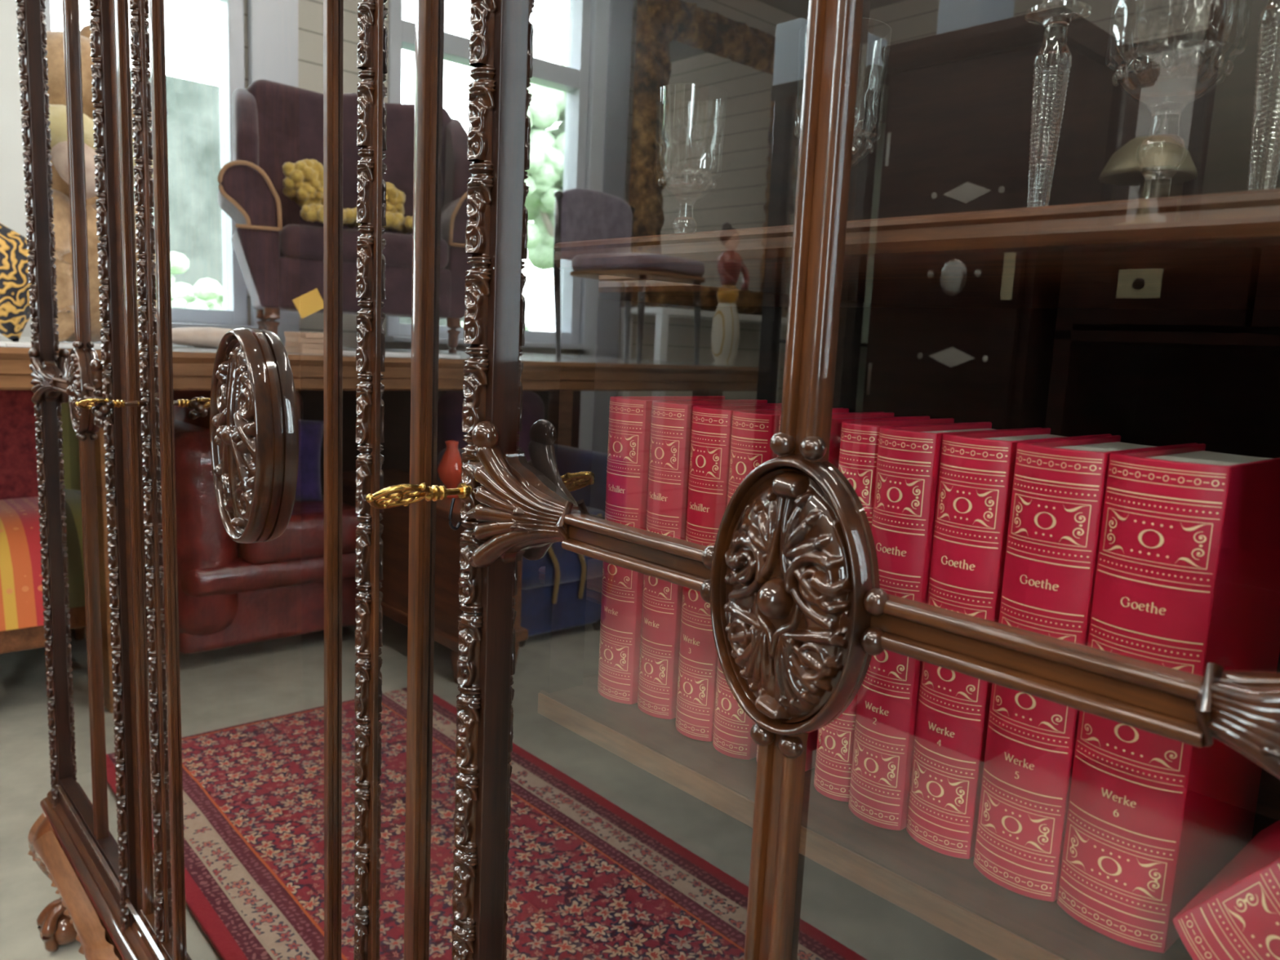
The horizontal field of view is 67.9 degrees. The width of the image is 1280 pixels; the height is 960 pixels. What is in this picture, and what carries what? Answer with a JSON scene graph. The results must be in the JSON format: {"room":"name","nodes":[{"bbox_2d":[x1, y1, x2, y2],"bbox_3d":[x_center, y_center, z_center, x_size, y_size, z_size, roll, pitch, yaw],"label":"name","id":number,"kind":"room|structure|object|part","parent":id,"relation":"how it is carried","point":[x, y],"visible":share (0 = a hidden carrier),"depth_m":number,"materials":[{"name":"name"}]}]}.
{"room":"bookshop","nodes":[
{"label":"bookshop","id":0,"kind":"room"},
{"bbox_2d":[0,0,32,337],"bbox_3d":[-2.902,-1.315,3.803,1.270,3.600,0.200,-5,11,-42],"label":"wall","id":1,"kind":"structure","parent":0,"point":[12,208],"depth_m":3.92,"materials":[{"name":"white paint"}]},
{"bbox_2d":[0,647,85,959],"bbox_3d":[-2.333,1.193,-0.405,6.750,0.100,7.800,-5,11,-42],"label":"floor","id":2,"kind":"structure","parent":0,"point":[25,891],"depth_m":2.34,"materials":[{"name":"concrete"}]},
{"bbox_2d":[0,335,34,390],"bbox_3d":[-3.160,0.179,2.167,3.720,1.090,1.456,-5,11,-42],"label":"desk","id":3,"kind":"object","parent":2,"relation":"on","point":[15,371],"depth_m":2.49,"materials":[{"name":"brown wood"}]},
{"bbox_2d":[0,222,31,342],"bbox_3d":[-1.864,-0.610,2.654,0.487,0.448,0.221,-2,9,-28],"label":"cushion","id":4,"kind":"object","parent":3,"relation":"on","point":[15,312],"visible":0.67,"depth_m":2.64,"materials":[{"name":"fabric"}]},
{"bbox_2d":[0,341,31,347],"bbox_3d":[-1.594,-0.372,2.638,0.300,0.010,0.140,-5,11,-42],"label":"paper stack","id":5,"kind":"object","parent":3,"relation":"on","point":[23,344],"visible":0.31,"depth_m":2.51,"materials":[{"name":"white paper"}]},
{"bbox_2d":[0,335,31,347],"bbox_3d":[-3.143,-0.356,2.099,3.720,0.011,1.430,-5,11,-42],"label":"countertop","id":6,"kind":"structure","parent":3,"relation":"on","point":[22,339],"depth_m":3.23,"materials":[{"name":"white"}]},
{"bbox_2d":[0,390,46,653],"bbox_3d":[-1.867,0.171,3.066,0.620,0.970,0.650,-5,11,-42],"label":"upholstered armchair","id":7,"kind":"object","parent":2,"relation":"on","point":[21,601],"visible":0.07,"depth_m":2.83,"materials":[{"name":"red fabric"}]},
{"bbox_2d":[0,497,45,631],"bbox_3d":[-1.829,0.236,3.030,0.620,0.305,0.530,-5,11,-42],"label":"seat cushion","id":8,"kind":"object","parent":7,"relation":"on","point":[21,601],"depth_m":2.78,"materials":[{"name":"fabric"}]},
{"bbox_3d":[-1.848,0.419,3.068,0.620,0.080,0.500,-5,11,-42],"label":"seat rail","id":9,"kind":"part","parent":7,"relation":"part of","materials":[{"name":"brown wood"}]},
{"bbox_2d":[15,0,1279,959],"bbox_3d":[-0.216,-0.015,1.077,0.542,2.059,2.148,-5,11,-42],"label":"display cabinet","id":10,"kind":"object","parent":2,"relation":"on","point":[337,253],"visible":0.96,"depth_m":0.92,"materials":[{"name":"brown wood"}]},
{"bbox_3d":[-0.870,-0.199,1.473,0.004,1.570,0.441,-5,11,-42],"label":"glass pane","id":11,"kind":"part","parent":10,"relation":"part of","materials":[{"name":"clear glass"}]},
{"bbox_3d":[-0.872,-0.194,1.474,0.022,1.700,0.502,-5,11,-42],"label":"door","id":12,"kind":"part","parent":10,"relation":"part of","materials":[{"name":"brown wood"}]},
{"bbox_3d":[-0.411,0.745,1.042,0.052,0.050,2.092,-5,11,-42],"label":"moulding","id":13,"kind":"part","parent":10,"relation":"part of","materials":[{"name":"brown wood"}]},
{"bbox_2d":[75,396,147,420],"bbox_3d":[-0.647,-0.088,1.171,0.086,0.029,0.030,-5,11,-42],"label":"key","id":14,"kind":"object","parent":10,"relation":"attached to","point":[100,407],"visible":1,"depth_m":1.16,"materials":[{"name":"gold metal"}]},
{"bbox_3d":[-0.390,-0.100,0.949,0.004,1.570,0.853,-5,11,-42],"label":"glass pane","id":15,"kind":"part","parent":10,"relation":"part of","materials":[{"name":"clear glass"}]},
{"bbox_2d":[365,482,462,509],"bbox_3d":[-0.133,0.009,0.602,0.086,0.019,0.028,-5,11,-42],"label":"key","id":16,"kind":"object","parent":10,"relation":"attached to","point":[396,495],"visible":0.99,"depth_m":0.59,"materials":[{"name":"gold metal"}]},
{"bbox_3d":[0.095,0.005,0.417,0.022,1.700,0.601,-5,11,-42],"label":"door","id":17,"kind":"part","parent":10,"relation":"part of","materials":[{"name":"brown wood"}]},
{"bbox_2d":[597,395,758,704],"bbox_3d":[0.026,0.044,0.673,0.118,0.205,0.036,-5,11,-42],"label":"hardcover book","id":18,"kind":"object","parent":10,"relation":"on","point":[629,416],"visible":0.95,"depth_m":0.63,"materials":[{"name":"red fabric"}]},
{"bbox_2d":[653,83,727,233],"bbox_3d":[0.046,-0.286,0.930,0.070,0.178,0.070,-5,11,-42],"label":"goblet","id":19,"kind":"object","parent":10,"relation":"on","point":[691,117],"visible":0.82,"depth_m":0.90,"materials":[{"name":"clear glass"}]},
{"bbox_2d":[637,400,782,719],"bbox_3d":[0.053,0.049,0.649,0.118,0.205,0.032,-5,11,-42],"label":"hardcover book","id":20,"kind":"object","parent":10,"relation":"on","point":[671,423],"visible":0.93,"depth_m":0.61,"materials":[{"name":"red fabric"}]},
{"bbox_2d":[547,275,906,307],"bbox_3d":[0.080,-0.186,0.935,0.210,0.018,0.289,-5,11,-42],"label":"shelf","id":21,"kind":"object","parent":10,"relation":"attached to","point":[610,287],"depth_m":0.89,"materials":[{"name":"brown wood"}]},
{"bbox_2d":[675,404,842,742],"bbox_3d":[0.077,0.055,0.617,0.118,0.205,0.032,-5,11,-42],"label":"hardcover book","id":22,"kind":"object","parent":10,"relation":"on","point":[711,427],"visible":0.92,"depth_m":0.58,"materials":[{"name":"red fabric"}]},
{"bbox_2d":[712,408,883,759],"bbox_3d":[0.098,0.059,0.594,0.118,0.205,0.030,-5,11,-42],"label":"hardcover book","id":23,"kind":"object","parent":10,"relation":"on","point":[752,430],"visible":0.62,"depth_m":0.56,"materials":[{"name":"red fabric"}]},
{"bbox_2d":[794,17,891,167],"bbox_3d":[0.151,-0.253,0.734,0.070,0.178,0.070,-5,11,-42],"label":"goblet","id":24,"kind":"object","parent":10,"relation":"on","point":[876,35],"visible":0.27,"depth_m":0.70,"materials":[{"name":"clear glass"}]},
{"bbox_2d":[756,412,929,771],"bbox_3d":[0.122,0.063,0.574,0.118,0.205,0.028,-5,11,-42],"label":"hardcover book","id":25,"kind":"object","parent":10,"relation":"on","point":[837,419],"visible":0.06,"depth_m":0.55,"materials":[{"name":"red fabric"}]},
{"bbox_2d":[813,417,991,802],"bbox_3d":[0.150,0.069,0.546,0.118,0.205,0.026,-5,11,-42],"label":"hardcover book","id":26,"kind":"object","parent":10,"relation":"on","point":[859,442],"visible":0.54,"depth_m":0.51,"materials":[{"name":"red fabric"}]},
{"bbox_2d":[539,674,1279,959],"bbox_3d":[0.276,0.181,0.594,0.420,0.019,0.570,-5,11,-42],"label":"shelf","id":27,"kind":"object","parent":10,"relation":"attached to","point":[947,892],"depth_m":0.48,"materials":[{"name":"wood"}]},
{"bbox_2d":[553,188,1279,309],"bbox_3d":[0.290,-0.120,0.550,0.420,0.018,0.570,-5,11,-42],"label":"shelf","id":28,"kind":"object","parent":10,"relation":"attached to","point":[1220,251],"depth_m":0.47,"materials":[{"name":"brown wood"}]},
{"bbox_2d":[848,422,1041,830],"bbox_3d":[0.166,0.073,0.519,0.118,0.205,0.032,-5,11,-42],"label":"hardcover book","id":29,"kind":"object","parent":10,"relation":"on","point":[908,460],"visible":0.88,"depth_m":0.48,"materials":[{"name":"red fabric"}]},
{"bbox_2d":[906,427,1111,858],"bbox_3d":[0.192,0.078,0.496,0.118,0.205,0.036,-5,11,-42],"label":"hardcover book","id":30,"kind":"object","parent":10,"relation":"on","point":[977,468],"visible":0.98,"depth_m":0.46,"materials":[{"name":"red fabric"}]},
{"bbox_2d":[1024,0,1091,207],"bbox_3d":[0.205,-0.205,0.472,0.048,0.165,0.048,-5,11,-42],"label":"candlestick","id":31,"kind":"object","parent":10,"relation":"on","point":[1052,64],"visible":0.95,"depth_m":0.47,"materials":[{"name":"clear glass"}]},
{"bbox_2d":[973,435,1198,902],"bbox_3d":[0.217,0.084,0.464,0.118,0.205,0.040,-5,11,-42],"label":"hardcover book","id":32,"kind":"object","parent":10,"relation":"on","point":[1059,489],"visible":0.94,"depth_m":0.42,"materials":[{"name":"red fabric"}]},
{"bbox_2d":[1057,443,1279,953],"bbox_3d":[0.246,0.090,0.432,0.118,0.205,0.046,-5,11,-42],"label":"hardcover book","id":33,"kind":"object","parent":10,"relation":"on","point":[1188,573],"visible":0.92,"depth_m":0.40,"materials":[{"name":"red fabric"}]},
{"bbox_2d":[1105,0,1251,198],"bbox_3d":[0.285,-0.214,0.510,0.070,0.178,0.070,-5,11,-42],"label":"goblet","id":34,"kind":"object","parent":10,"relation":"on","point":[1165,55],"visible":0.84,"depth_m":0.49,"materials":[{"name":"clear glass"}]},
{"bbox_2d":[1172,819,1279,959],"bbox_3d":[0.303,0.114,0.337,0.118,0.189,0.161,-5,11,-42],"label":"hardcover book","id":35,"kind":"object","parent":10,"relation":"on","point":[1236,915],"visible":1,"depth_m":0.35,"materials":[{"name":"red fabric"}]},
{"bbox_2d":[1247,0,1279,191],"bbox_3d":[0.270,-0.192,0.398,0.048,0.165,0.048,-5,11,-42],"label":"candlestick","id":36,"kind":"object","parent":10,"relation":"on","point":[1264,155],"visible":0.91,"depth_m":0.40,"materials":[{"name":"clear glass"}]}
]}

